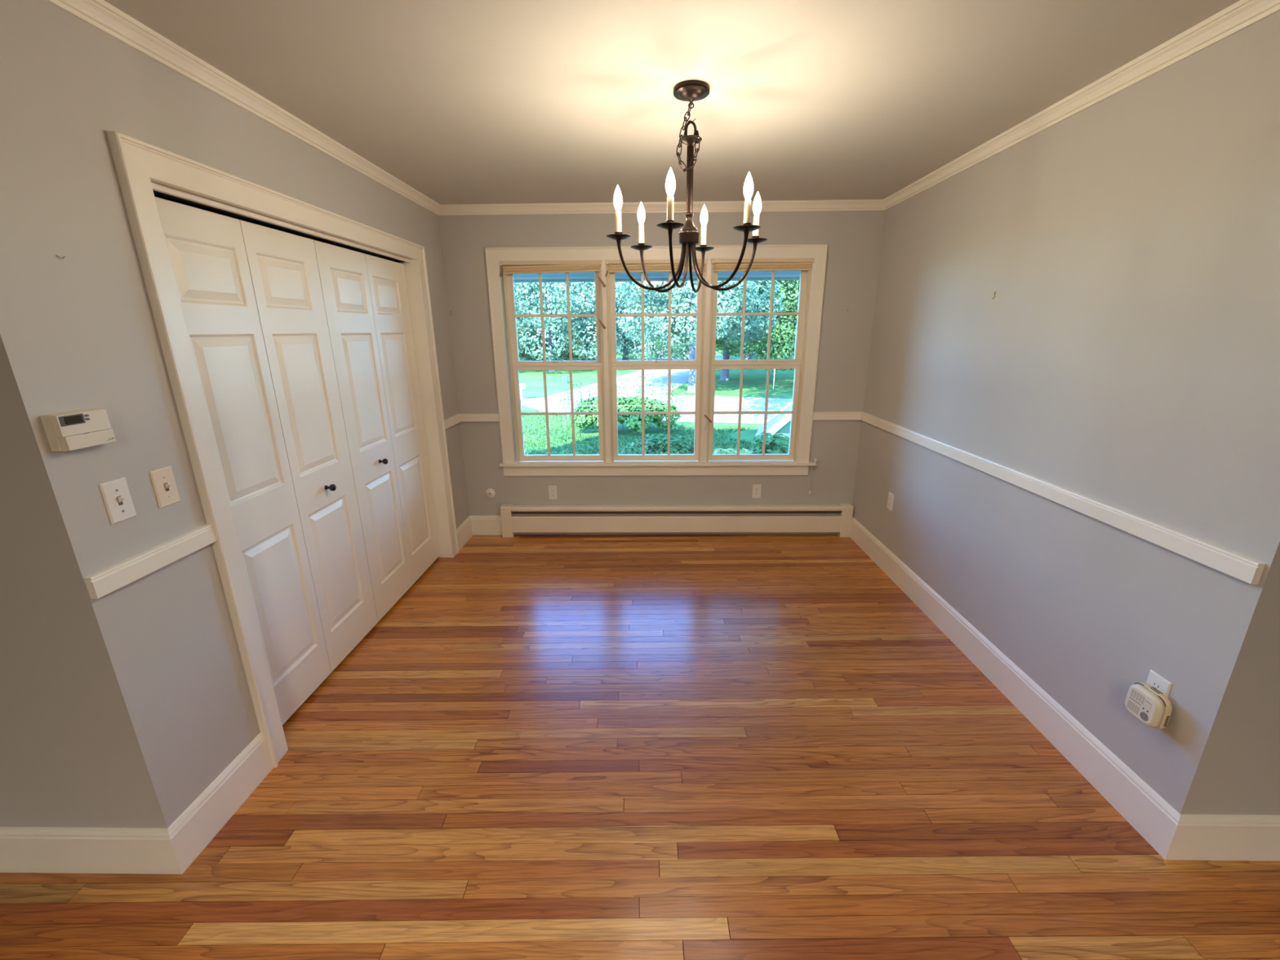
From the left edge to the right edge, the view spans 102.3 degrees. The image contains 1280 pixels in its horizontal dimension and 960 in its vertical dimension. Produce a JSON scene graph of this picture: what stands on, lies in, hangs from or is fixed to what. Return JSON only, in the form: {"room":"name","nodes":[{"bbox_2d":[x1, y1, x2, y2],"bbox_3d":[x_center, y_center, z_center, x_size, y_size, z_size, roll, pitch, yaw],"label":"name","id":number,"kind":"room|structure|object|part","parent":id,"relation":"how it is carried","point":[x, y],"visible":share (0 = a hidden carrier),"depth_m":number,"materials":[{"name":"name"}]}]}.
{"room":"dining room","nodes":[
{"label":"dining room","id":0,"kind":"room"},
{"bbox_2d":[0,466,131,827],"bbox_3d":[-2.561,0.029,1.338,2.033,2.437,0.110,0,16,1],"label":"wall","id":1,"kind":"structure","parent":0,"point":[55,771],"depth_m":1.46,"materials":[{"name":"grey paint"}]},
{"bbox_2d":[0,826,182,874],"bbox_3d":[-2.491,1.137,1.593,2.159,0.165,0.016,0,16,1],"label":"baseboard","id":2,"kind":"structure","parent":1,"relation":"attached to","point":[55,850],"depth_m":1.57,"materials":[{"name":"beige paint"}]},
{"bbox_2d":[0,0,469,828],"bbox_3d":[-1.469,-0.359,2.648,0.110,2.437,2.874,0,16,1],"label":"wall","id":3,"kind":"structure","parent":0,"point":[156,659],"depth_m":1.43,"materials":[{"name":"grey paint"}]},
{"bbox_2d":[40,408,115,451],"bbox_3d":[-1.418,-0.129,1.307,0.035,0.091,0.125,0,16,1],"label":"thermostat","id":4,"kind":"object","parent":3,"relation":"attached to","point":[66,431],"visible":1,"depth_m":1.29,"materials":[{"name":"plastic"}]},
{"bbox_3d":[-1.402,-0.149,1.277,0.001,0.018,0.041,0,16,1],"label":"display glass","id":5,"kind":"part","parent":4,"relation":"part of","materials":[{"name":"grey glass"}]},
{"bbox_3d":[-1.408,-0.103,1.318,0.014,0.036,0.118,0,16,1],"label":"flip door","id":6,"kind":"part","parent":4,"relation":"part of","materials":[{"name":"plastic"}]},
{"bbox_2d":[98,477,136,524],"bbox_3d":[-1.425,0.057,1.416,0.017,0.114,0.070,0,16,1],"label":"light switch","id":7,"kind":"object","parent":3,"relation":"attached to","point":[116,495],"visible":1,"depth_m":1.41,"materials":[{"name":"white plastic"}]},
{"bbox_2d":[84,524,216,599],"bbox_3d":[-1.422,0.228,1.524,0.019,0.061,0.386,0,16,1],"label":"chair rail","id":8,"kind":"object","parent":3,"relation":"attached to","point":[105,581],"visible":1,"depth_m":1.48,"materials":[{"name":"beige paint"}]},
{"bbox_2d":[149,466,180,508],"bbox_3d":[-1.423,0.021,1.553,0.017,0.114,0.070,0,16,1],"label":"light switch","id":9,"kind":"object","parent":3,"relation":"attached to","point":[162,479],"visible":1,"depth_m":1.55,"materials":[{"name":"beige plastic"}]},
{"bbox_2d":[167,732,273,874],"bbox_3d":[-1.417,1.081,1.761,0.016,0.165,0.404,0,16,1],"label":"baseboard","id":10,"kind":"structure","parent":3,"relation":"attached to","point":[197,825],"depth_m":1.73,"materials":[{"name":"beige paint"}]},
{"bbox_2d":[154,196,331,724],"bbox_3d":[-1.521,0.039,2.001,0.034,1.990,0.452,0,16,1],"label":"door","id":11,"kind":"structure","parent":3,"relation":"in","point":[206,251],"depth_m":1.99,"materials":[{"name":"white paint"}]},
{"bbox_3d":[-1.513,-0.725,1.811,0.008,0.207,0.297,0,16,1],"label":"raised panel","id":12,"kind":"part","parent":11,"relation":"part of","materials":[{"name":"white paint"}]},
{"bbox_3d":[-1.510,-0.235,1.953,0.008,0.611,0.297,0,16,1],"label":"raised panel","id":13,"kind":"part","parent":11,"relation":"part of","materials":[{"name":"white paint"}]},
{"bbox_3d":[-1.504,0.518,2.171,0.008,0.604,0.297,0,16,1],"label":"raised panel","id":14,"kind":"part","parent":11,"relation":"part of","materials":[{"name":"white paint"}]},
{"bbox_2d":[44,0,440,215],"bbox_3d":[-1.403,-1.477,2.233,0.041,0.059,2.785,0,16,1],"label":"trim","id":15,"kind":"structure","parent":3,"relation":"attached to","point":[100,15],"depth_m":1.72,"materials":[{"name":"beige paint"}]},
{"bbox_2d":[153,190,404,262],"bbox_3d":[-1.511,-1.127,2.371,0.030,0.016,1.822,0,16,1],"label":"track","id":16,"kind":"object","parent":3,"relation":"attached to","point":[156,193],"visible":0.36,"depth_m":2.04,"materials":[{"name":"black metal"}]},
{"bbox_2d":[151,181,411,262],"bbox_3d":[-1.462,-1.125,2.371,0.018,0.020,1.822,0,16,1],"label":"trim","id":17,"kind":"structure","parent":3,"relation":"attached to","point":[157,187],"depth_m":1.98,"materials":[{"name":"beige paint"}]},
{"bbox_2d":[106,130,458,767],"bbox_3d":[-1.455,-0.195,2.641,0.137,2.126,1.994,0,16,1],"label":"door frame","id":18,"kind":"structure","parent":3,"relation":"attached to","point":[136,162],"depth_m":1.78,"materials":[{"name":"beige paint"}]},
{"bbox_2d":[239,219,377,671],"bbox_3d":[-1.490,-0.087,2.434,0.080,1.990,0.443,0,16,1],"label":"door","id":19,"kind":"structure","parent":3,"relation":"in","point":[283,267],"depth_m":2.38,"materials":[{"name":"white paint"}]},
{"bbox_3d":[-1.507,-0.836,2.194,0.008,0.207,0.299,0,16,1],"label":"raised panel","id":20,"kind":"part","parent":19,"relation":"part of","materials":[{"name":"white paint"}]},
{"bbox_3d":[-1.503,-0.346,2.336,0.008,0.611,0.299,0,16,1],"label":"raised panel","id":21,"kind":"part","parent":19,"relation":"part of","materials":[{"name":"white paint"}]},
{"bbox_3d":[-1.473,0.036,2.456,0.046,0.034,0.034,0,16,1],"label":"knob","id":22,"kind":"part","parent":19,"relation":"part of","materials":[{"name":"black metal"}]},
{"bbox_3d":[-1.498,0.407,2.554,0.008,0.604,0.299,0,16,1],"label":"raised panel","id":23,"kind":"part","parent":19,"relation":"part of","materials":[{"name":"white paint"}]},
{"bbox_2d":[313,240,412,622],"bbox_3d":[-1.484,-0.211,2.862,0.080,1.990,0.441,0,16,1],"label":"door","id":24,"kind":"structure","parent":3,"relation":"in","point":[343,272],"depth_m":2.82,"materials":[{"name":"white paint"}]},
{"bbox_3d":[-1.500,-0.972,2.664,0.008,0.207,0.297,0,16,1],"label":"raised panel","id":25,"kind":"part","parent":24,"relation":"part of","materials":[{"name":"white paint"}]},
{"bbox_3d":[-1.496,-0.482,2.806,0.008,0.611,0.297,0,16,1],"label":"raised panel","id":26,"kind":"part","parent":24,"relation":"part of","materials":[{"name":"white paint"}]},
{"bbox_3d":[-1.465,-0.106,2.947,0.046,0.034,0.034,0,16,1],"label":"knob","id":27,"kind":"part","parent":24,"relation":"part of","materials":[{"name":"black metal"}]},
{"bbox_3d":[-1.490,0.271,3.025,0.008,0.604,0.297,0,16,1],"label":"raised panel","id":28,"kind":"part","parent":24,"relation":"part of","materials":[{"name":"white paint"}]},
{"bbox_2d":[364,253,439,584],"bbox_3d":[-1.500,-0.338,3.300,0.034,1.990,0.463,0,16,1],"label":"door","id":29,"kind":"structure","parent":3,"relation":"in","point":[386,278],"depth_m":3.25,"materials":[{"name":"white paint"}]},
{"bbox_3d":[-1.493,-1.084,3.051,0.008,0.207,0.306,0,16,1],"label":"raised panel","id":30,"kind":"part","parent":29,"relation":"part of","materials":[{"name":"white paint"}]},
{"bbox_3d":[-1.490,-0.594,3.193,0.008,0.611,0.306,0,16,1],"label":"raised panel","id":31,"kind":"part","parent":29,"relation":"part of","materials":[{"name":"white paint"}]},
{"bbox_3d":[-1.484,0.159,3.411,0.008,0.604,0.306,0,16,1],"label":"raised panel","id":32,"kind":"part","parent":29,"relation":"part of","materials":[{"name":"white paint"}]},
{"bbox_2d":[444,413,461,429],"bbox_3d":[-1.385,-0.431,3.799,0.019,0.061,0.360,0,16,1],"label":"chair rail","id":33,"kind":"object","parent":3,"relation":"attached to","point":[456,419],"visible":0.97,"depth_m":3.79,"materials":[{"name":"beige paint"}]},
{"bbox_2d":[456,515,472,551],"bbox_3d":[-1.381,0.419,4.045,0.016,0.165,0.360,0,16,1],"label":"baseboard","id":34,"kind":"structure","parent":3,"relation":"attached to","point":[464,531],"depth_m":4.04,"materials":[{"name":"beige paint"}]},
{"bbox_2d":[0,533,1279,959],"bbox_3d":[0.065,1.502,0.672,7.300,0.060,7.657,0,16,1],"label":"floor","id":35,"kind":"structure","parent":0,"point":[680,746],"depth_m":1.80,"materials":[{"name":"brown wood"}]},
{"bbox_2d":[438,210,885,534],"bbox_3d":[0.148,-0.745,3.939,3.083,2.437,0.130,0,16,1],"label":"wall","id":36,"kind":"structure","parent":0,"point":[853,238],"depth_m":3.81,"materials":[{"name":"grey paint"}]},
{"bbox_2d":[460,413,499,422],"bbox_3d":[-1.236,-0.479,3.960,0.312,0.061,0.019,0,16,1],"label":"chair rail","id":37,"kind":"object","parent":36,"relation":"attached to","point":[478,417],"visible":0.97,"depth_m":3.95,"materials":[{"name":"beige paint"}]},
{"bbox_2d":[470,515,502,535],"bbox_3d":[-1.248,0.371,4.208,0.275,0.165,0.016,0,16,1],"label":"baseboard","id":38,"kind":"structure","parent":36,"relation":"attached to","point":[481,525],"depth_m":4.20,"materials":[{"name":"beige paint"}]},
{"bbox_2d":[485,488,495,497],"bbox_3d":[-1.201,0.106,4.132,0.078,0.078,0.013,0,16,1],"label":"cable jack","id":39,"kind":"object","parent":36,"relation":"attached to","point":[490,492],"visible":1,"depth_m":4.13,"materials":[{"name":"white plastic"}]},
{"bbox_2d":[548,485,557,499],"bbox_3d":[-0.697,0.102,4.126,0.070,0.114,0.007,0,16,1],"label":"wall outlet","id":40,"kind":"object","parent":36,"relation":"attached to","point":[553,491],"visible":1,"depth_m":4.12,"materials":[{"name":"white plastic"}]},
{"bbox_2d":[503,466,808,475],"bbox_3d":[0.119,-0.074,4.056,2.390,0.084,0.018,0,16,1],"label":"apron","id":41,"kind":"object","parent":36,"relation":"attached to","point":[636,470],"visible":0.88,"depth_m":4.05,"materials":[{"name":"beige paint"}]},
{"bbox_2d":[484,244,827,463],"bbox_3d":[0.113,-0.883,3.818,2.390,1.561,0.024,0,16,1],"label":"window frame","id":42,"kind":"structure","parent":36,"relation":"attached to","point":[494,255],"depth_m":3.67,"materials":[{"name":"beige paint"}]},
{"bbox_2d":[500,263,812,462],"bbox_3d":[0.114,-0.864,3.915,2.234,1.510,0.150,0,16,1],"label":"window","id":43,"kind":"structure","parent":36,"relation":"in","point":[797,363],"depth_m":3.87,"materials":[{"name":"wood"}]},
{"bbox_2d":[499,260,605,347],"bbox_3d":[-0.616,-1.216,3.740,0.754,0.694,0.065,0,16,1],"label":"window blind","id":44,"kind":"object","parent":43,"relation":"attached to","point":[533,266],"visible":1,"depth_m":3.65,"materials":[{"name":"fabric"}]},
{"bbox_3d":[-0.626,-1.480,3.672,0.688,0.026,0.041,0,16,1],"label":"rail","id":45,"kind":"part","parent":44,"relation":"part of","materials":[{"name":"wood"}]},
{"bbox_3d":[-0.284,-1.190,3.729,0.012,0.645,0.007,4,17,15],"label":"pull cord","id":46,"kind":"part","parent":44,"relation":"part of","materials":[{"name":"white fabric"}]},
{"bbox_2d":[502,260,611,462],"bbox_3d":[-0.602,-0.861,3.910,0.748,1.475,0.142,0,16,1],"label":"window","id":47,"kind":"structure","parent":43,"relation":"attached to","point":[515,364],"depth_m":3.89,"materials":[{"name":"wood"}]},
{"bbox_3d":[-0.626,-1.221,3.834,0.690,0.741,0.034,0,16,1],"label":"sash","id":48,"kind":"part","parent":47,"relation":"part of","materials":[{"name":"paint"}]},
{"bbox_3d":[-0.622,-0.519,3.998,0.690,0.758,0.034,0,16,1],"label":"sash","id":49,"kind":"part","parent":47,"relation":"part of","materials":[{"name":"paint"}]},
{"bbox_2d":[604,258,707,453],"bbox_3d":[0.120,-0.880,3.827,0.722,1.399,0.062,0,16,1],"label":"window blind","id":50,"kind":"object","parent":43,"relation":"attached to","point":[615,265],"visible":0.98,"depth_m":3.64,"materials":[{"name":"fabric"}]},
{"bbox_3d":[-0.228,-0.846,3.826,0.006,1.340,0.010,5,17,19],"label":"pull cord","id":51,"kind":"part","parent":50,"relation":"part of","materials":[{"name":"white fabric"}]},
{"bbox_3d":[0.120,-1.482,3.659,0.684,0.015,0.041,0,16,1],"label":"rail","id":52,"kind":"part","parent":50,"relation":"part of","materials":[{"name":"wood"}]},
{"bbox_2d":[607,259,712,462],"bbox_3d":[0.143,-0.863,3.898,0.747,1.475,0.142,0,16,1],"label":"window","id":53,"kind":"structure","parent":43,"relation":"attached to","point":[697,364],"depth_m":3.88,"materials":[{"name":"wood"}]},
{"bbox_3d":[0.124,-0.521,3.985,0.690,0.758,0.034,0,16,1],"label":"sash","id":54,"kind":"part","parent":53,"relation":"part of","materials":[{"name":"paint"}]},
{"bbox_3d":[0.120,-1.223,3.821,0.690,0.741,0.034,0,16,1],"label":"sash","id":55,"kind":"part","parent":53,"relation":"part of","materials":[{"name":"paint"}]},
{"bbox_3d":[0.869,-0.523,3.973,0.690,0.758,0.034,0,16,1],"label":"sash","id":56,"kind":"part","parent":43,"relation":"part of","materials":[{"name":"paint"}]},
{"bbox_2d":[704,257,814,430],"bbox_3d":[0.854,-0.972,3.788,0.742,1.211,0.064,0,16,1],"label":"window blind","id":57,"kind":"object","parent":43,"relation":"attached to","point":[781,264],"visible":1,"depth_m":3.62,"materials":[{"name":"fabric"}]},
{"bbox_3d":[0.506,-0.939,3.788,0.016,1.150,0.004,-13,20,-36],"label":"pull cord","id":58,"kind":"part","parent":57,"relation":"part of","materials":[{"name":"white fabric"}]},
{"bbox_3d":[0.865,-1.484,3.647,0.684,0.015,0.041,0,16,1],"label":"rail","id":59,"kind":"part","parent":57,"relation":"part of","materials":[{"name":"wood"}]},
{"bbox_3d":[0.865,-1.225,3.809,0.690,0.741,0.034,0,16,1],"label":"sash","id":60,"kind":"part","parent":43,"relation":"part of","materials":[{"name":"paint"}]},
{"bbox_2d":[499,461,815,466],"bbox_3d":[0.128,-0.125,4.042,2.454,0.021,0.074,0,16,1],"label":"window sill","id":61,"kind":"structure","parent":36,"relation":"attached to","point":[662,463],"depth_m":4.02,"materials":[{"name":"beige paint"}]},
{"bbox_2d":[438,199,884,215],"bbox_3d":[0.139,-1.863,3.526,3.083,0.059,0.041,0,16,1],"label":"trim","id":62,"kind":"structure","parent":36,"relation":"attached to","point":[869,204],"depth_m":3.52,"materials":[{"name":"beige paint"}]},
{"bbox_2d":[500,503,853,537],"bbox_3d":[0.285,0.327,4.142,2.788,0.260,0.068,0,16,1],"label":"baseboard heater","id":63,"kind":"object","parent":36,"relation":"attached to","point":[837,518],"visible":1,"depth_m":4.12,"materials":[{"name":"metal"}]},
{"bbox_3d":[0.285,0.355,4.126,2.624,0.138,0.014,0,16,1],"label":"panel","id":64,"kind":"part","parent":63,"relation":"part of","materials":[{"name":"metal"}]},
{"bbox_3d":[0.285,0.321,4.141,2.624,0.235,0.062,0,16,1],"label":"panel","id":65,"kind":"part","parent":63,"relation":"part of","materials":[{"name":"metal"}]},
{"bbox_2d":[751,484,761,497],"bbox_3d":[0.927,0.090,4.097,0.070,0.114,0.007,0,16,1],"label":"wall outlet","id":66,"kind":"object","parent":36,"relation":"attached to","point":[756,491],"visible":1,"depth_m":4.09,"materials":[{"name":"white plastic"}]},
{"bbox_2d":[808,421,817,494],"bbox_3d":[1.343,-0.195,3.987,0.051,0.654,0.038,0,16,1],"label":"shade cord","id":67,"kind":"object","parent":36,"relation":"hanging from","point":[815,459],"visible":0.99,"depth_m":3.99,"materials":[{"name":"white fabric"}]},
{"bbox_3d":[1.330,-0.219,3.994,0.028,0.610,0.016,8,18,26],"label":"cord","id":68,"kind":"part","parent":67,"relation":"part of","materials":[{"name":"white fabric"}]},
{"bbox_2d":[813,411,862,420],"bbox_3d":[1.501,-0.486,3.914,0.379,0.061,0.019,0,16,1],"label":"chair rail","id":69,"kind":"object","parent":36,"relation":"attached to","point":[817,415],"visible":0.97,"depth_m":3.91,"materials":[{"name":"beige paint"}]},
{"bbox_2d":[104,0,1239,204],"bbox_3d":[0.046,-0.899,-0.086,7.540,0.100,7.777,0,16,1],"label":"ceiling","id":70,"kind":"structure","parent":0,"point":[459,101],"depth_m":1.77,"materials":[{"name":"paint"}]},
{"bbox_2d":[605,80,767,293],"bbox_3d":[0.188,-1.081,1.952,0.632,0.686,0.620,0,16,1],"label":"chandelier","id":71,"kind":"object","parent":70,"relation":"hanging from","point":[691,91],"visible":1,"depth_m":1.93,"materials":[{"name":"brown metal"}]},
{"bbox_3d":[0.042,-0.829,1.993,0.268,0.181,0.019,-4,16,-11],"label":"arm","id":72,"kind":"part","parent":71,"relation":"part of","materials":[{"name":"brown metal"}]},
{"bbox_3d":[0.090,-0.869,2.130,0.019,0.181,0.268,-14,21,-40],"label":"arm","id":73,"kind":"part","parent":71,"relation":"part of","materials":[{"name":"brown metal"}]},
{"bbox_3d":[0.142,-0.799,1.885,0.019,0.181,0.268,5,17,18],"label":"arm","id":74,"kind":"part","parent":71,"relation":"part of","materials":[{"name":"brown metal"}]},
{"bbox_3d":[0.187,-1.127,1.938,0.025,0.225,0.025,0,16,1],"label":"fluted stem","id":75,"kind":"part","parent":71,"relation":"part of","materials":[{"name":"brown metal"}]},
{"bbox_3d":[0.237,-0.879,2.159,0.019,0.181,0.268,5,17,18],"label":"arm","id":76,"kind":"part","parent":71,"relation":"part of","materials":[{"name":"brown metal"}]},
{"bbox_3d":[0.289,-0.808,1.914,0.019,0.181,0.268,-14,21,-40],"label":"arm","id":77,"kind":"part","parent":71,"relation":"part of","materials":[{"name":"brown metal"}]},
{"bbox_3d":[0.337,-0.848,2.051,0.268,0.181,0.019,-4,16,-11],"label":"arm","id":78,"kind":"part","parent":71,"relation":"part of","materials":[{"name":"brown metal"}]},
{"bbox_2d":[852,10,1279,814],"bbox_3d":[1.729,-0.378,2.630,0.120,2.437,2.799,0,16,1],"label":"wall","id":79,"kind":"structure","parent":0,"point":[1125,354],"depth_m":1.80,"materials":[{"name":"grey paint"}]},
{"bbox_2d":[886,492,893,511],"bbox_3d":[1.681,0.145,3.465,0.007,0.114,0.070,0,16,1],"label":"wall outlet","id":80,"kind":"object","parent":79,"relation":"attached to","point":[891,496],"visible":1,"depth_m":3.46,"materials":[{"name":"white plastic"}]},
{"bbox_2d":[849,516,1180,859],"bbox_3d":[1.668,0.734,2.877,0.016,0.165,2.685,0,16,1],"label":"baseboard","id":81,"kind":"structure","parent":79,"relation":"attached to","point":[1153,818],"depth_m":2.09,"materials":[{"name":"beige paint"}]},
{"bbox_2d":[860,411,1265,584],"bbox_3d":[1.661,-0.120,2.644,0.019,0.061,2.657,0,16,1],"label":"chair rail","id":82,"kind":"object","parent":79,"relation":"attached to","point":[1242,567],"visible":1,"depth_m":1.81,"materials":[{"name":"beige paint"}]},
{"bbox_2d":[883,0,1279,210],"bbox_3d":[1.639,-1.496,2.219,0.041,0.059,2.710,0,16,1],"label":"trim","id":83,"kind":"structure","parent":79,"relation":"attached to","point":[1242,14],"depth_m":1.76,"materials":[{"name":"beige paint"}]},
{"bbox_2d":[1146,669,1172,697],"bbox_3d":[1.652,0.678,1.653,0.007,0.114,0.070,0,16,1],"label":"wall outlet","id":84,"kind":"object","parent":79,"relation":"attached to","point":[1155,680],"visible":0.36,"depth_m":1.64,"materials":[{"name":"white plastic"}]},
{"bbox_2d":[1124,682,1172,728],"bbox_3d":[1.625,0.721,1.650,0.054,0.114,0.114,0,16,1],"label":"detector","id":85,"kind":"object","parent":84,"relation":"attached to","point":[1148,704],"visible":1,"depth_m":1.63,"materials":[{"name":"plastic"}]},
{"bbox_2d":[1139,711,1148,721],"bbox_3d":[1.599,0.750,1.636,0.001,0.028,0.028,0,16,1],"label":"grille","id":86,"kind":"object","parent":85,"relation":"attached to","point":[1144,716],"depth_m":1.64,"materials":[{"name":"beige plastic"}]},
{"bbox_2d":[1151,680,1161,691],"bbox_3d":[1.650,0.659,1.647,0.002,0.027,0.034,0,16,1],"label":"receptacle","id":87,"kind":"object","parent":84,"relation":"attached to","point":[1156,684],"depth_m":1.64,"materials":[{"name":"white plastic"}]},
{"bbox_2d":[1220,662,1279,814],"bbox_3d":[2.745,-0.008,1.326,1.954,2.437,0.120,0,16,1],"label":"wall","id":88,"kind":"structure","parent":0,"point":[1255,789],"depth_m":1.53,"materials":[{"name":"grey paint"}]},
{"bbox_2d":[1165,813,1279,861],"bbox_3d":[2.685,1.103,1.578,2.090,0.165,0.016,0,16,1],"label":"baseboard","id":89,"kind":"structure","parent":88,"relation":"attached to","point":[1256,837],"depth_m":1.58,"materials":[{"name":"beige paint"}]},
{"label":"outside","id":90,"kind":"structure","parent":0,"visible":0},
{"bbox_2d":[520,395,792,423],"bbox_3d":[0.496,-2.276,16.181,80.609,0.062,6.066,2,16,7],"label":"road","id":91,"kind":"structure","parent":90,"point":[731,403],"depth_m":16.27,"materials":[{"name":"grey asphalt"}]},
{"bbox_3d":[0.032,-3.119,-0.592,7.900,5.280,9.200,0,16,1],"label":"roof","id":92,"kind":"structure","parent":0,"visible":0},
{"bbox_2d":[513,271,799,282],"bbox_3d":[0.165,-1.729,4.186,7.600,0.150,0.893,0,16,1],"label":"roof eave","id":93,"kind":"object","parent":92,"relation":"attached to","point":[588,277],"visible":0.14,"depth_m":4.50},
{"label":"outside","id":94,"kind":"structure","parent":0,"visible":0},
{"bbox_2d":[519,342,794,454],"bbox_3d":[1.044,-16.290,65.027,180.000,0.300,126.000,0,16,1],"label":"ground","id":95,"kind":"structure","parent":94,"point":[754,380],"depth_m":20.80,"materials":[{"name":"green plant"}]},
{"bbox_2d":[520,383,525,399],"bbox_3d":[-4.129,-3.038,17.928,0.300,0.620,0.200,0,16,1],"label":"mailbox","id":96,"kind":"object","parent":95,"relation":"on","point":[522,385],"visible":0.63,"depth_m":17.83,"materials":[{"name":"white metal"}]},
{"bbox_3d":[-4.128,-2.966,17.949,0.050,0.470,0.050,0,16,1],"label":"post","id":97,"kind":"part","parent":96,"relation":"part of","materials":[{"name":"white metal"}]},
{"bbox_2d":[524,448,556,454],"bbox_3d":[-1.669,-0.213,8.162,0.929,0.537,0.844,-10,19,-31],"label":"bush","id":98,"kind":"object","parent":95,"relation":"on","point":[532,451],"visible":0.12,"depth_m":8.16,"materials":[{"name":"green plant"}]},
{"bbox_2d":[515,282,573,360],"bbox_3d":[-10.132,-12.045,34.763,11.071,9.217,10.730,-6,17,-19],"label":"broadleaf tree","id":99,"kind":"object","parent":95,"relation":"on","point":[550,284],"visible":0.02,"depth_m":34.20,"materials":[{"name":"green plant"}]},
{"bbox_2d":[561,375,568,383],"bbox_3d":[-3.437,-4.620,23.706,0.260,0.335,0.260,0,16,1],"label":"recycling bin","id":100,"kind":"object","parent":95,"relation":"on","point":[565,378],"visible":1,"depth_m":23.61,"materials":[{"name":"blue plastic"}]},
{"bbox_2d":[513,281,623,371],"bbox_3d":[-5.459,-10.950,29.752,9.696,9.570,10.283,4,17,15],"label":"broadleaf tree","id":101,"kind":"object","parent":95,"relation":"on","point":[526,323],"visible":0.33,"depth_m":28.08,"materials":[{"name":"green plant"}]},
{"bbox_2d":[520,282,635,355],"bbox_3d":[-8.430,-18.808,51.299,17.231,13.809,16.617,0,16,1],"label":"broadleaf tree","id":102,"kind":"object","parent":95,"relation":"on","point":[565,282],"visible":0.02,"depth_m":50.15,"materials":[{"name":"green plant"}]},
{"bbox_2d":[551,281,684,360],"bbox_3d":[-0.471,-12.568,35.736,11.213,9.411,10.157,-10,19,-30],"label":"broadleaf tree","id":103,"kind":"object","parent":95,"relation":"on","point":[647,345],"visible":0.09,"depth_m":34.09,"materials":[{"name":"green plant"}]},
{"bbox_2d":[557,371,684,433],"bbox_3d":[-0.374,-1.796,12.012,2.916,1.419,1.828,0,16,1],"label":"bush","id":104,"kind":"object","parent":95,"relation":"on","point":[633,403],"visible":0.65,"depth_m":11.65,"materials":[{"name":"green plant"}]},
{"bbox_2d":[617,432,693,453],"bbox_3d":[0.317,-0.408,8.336,1.363,0.785,1.092,0,16,1],"label":"bush","id":105,"kind":"object","parent":95,"relation":"on","point":[660,446],"visible":0.47,"depth_m":8.09,"materials":[{"name":"green plant"}]},
{"bbox_2d":[657,342,688,359],"bbox_3d":[3.421,-12.855,45.160,4.400,4.120,5.800,0,16,1],"label":"garage","id":106,"kind":"structure","parent":95,"relation":"on","point":[664,342],"depth_m":43.30,"materials":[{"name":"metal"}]},
{"bbox_2d":[615,280,784,392],"bbox_3d":[1.949,-7.178,18.806,6.361,8.467,6.320,10,19,32],"label":"broadleaf tree","id":107,"kind":"object","parent":95,"relation":"on","point":[730,302],"visible":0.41,"depth_m":17.78,"materials":[{"name":"green plant"}]},
{"bbox_2d":[653,280,799,380],"bbox_3d":[4.044,-8.947,23.323,7.737,9.132,6.878,-6,17,-17],"label":"broadleaf tree","id":108,"kind":"object","parent":95,"relation":"on","point":[725,347],"visible":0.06,"depth_m":22.35,"materials":[{"name":"green plant"}]},
{"bbox_2d":[713,448,752,453],"bbox_3d":[1.235,-0.032,6.948,1.033,0.820,1.016,0,16,1],"label":"leafy shrub","id":109,"kind":"object","parent":95,"relation":"on","point":[743,451],"visible":0.02,"depth_m":6.88,"materials":[{"name":"green plant"}]},
{"bbox_2d":[715,280,793,359],"bbox_3d":[7.631,-13.505,37.320,7.753,10.113,7.580,-7,18,-23],"label":"broadleaf tree","id":110,"kind":"object","parent":95,"relation":"on","point":[717,349],"visible":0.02,"depth_m":38.07,"materials":[{"name":"green plant"}]},
{"bbox_2d":[746,431,789,453],"bbox_3d":[1.977,-0.280,7.662,0.847,0.888,0.966,0,16,1],"label":"leafy shrub","id":111,"kind":"object","parent":95,"relation":"on","point":[757,449],"visible":0.27,"depth_m":7.51,"materials":[{"name":"green plant"}]},
{"bbox_2d":[744,280,799,372],"bbox_3d":[8.294,-8.266,21.192,7.086,9.160,7.471,-10,19,-29],"label":"broadleaf tree","id":112,"kind":"object","parent":95,"relation":"on","point":[786,292],"visible":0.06,"depth_m":21.29,"materials":[{"name":"green plant"}]},
{"bbox_2d":[755,400,791,436],"bbox_3d":[4.167,-1.702,11.305,3.080,1.560,0.975,5,17,17],"label":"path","id":113,"kind":"structure","parent":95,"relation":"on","point":[779,422],"depth_m":11.37,"materials":[{"name":"grey concrete"}]},
{"bbox_2d":[751,280,798,359],"bbox_3d":[11.423,-11.334,31.715,9.532,9.125,11.019,4,17,15],"label":"broadleaf tree","id":114,"kind":"object","parent":95,"relation":"on","point":[778,280],"visible":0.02,"depth_m":32.35,"materials":[{"name":"green plant"}]},
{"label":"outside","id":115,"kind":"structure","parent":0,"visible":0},
{"bbox_2d":[540,357,723,398],"bbox_3d":[2.080,-6.724,31.506,4.178,0.058,29.522,4,17,14],"label":"street","id":116,"kind":"structure","parent":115,"point":[678,377],"depth_m":23.41,"materials":[{"name":"grey asphalt"}]}
]}

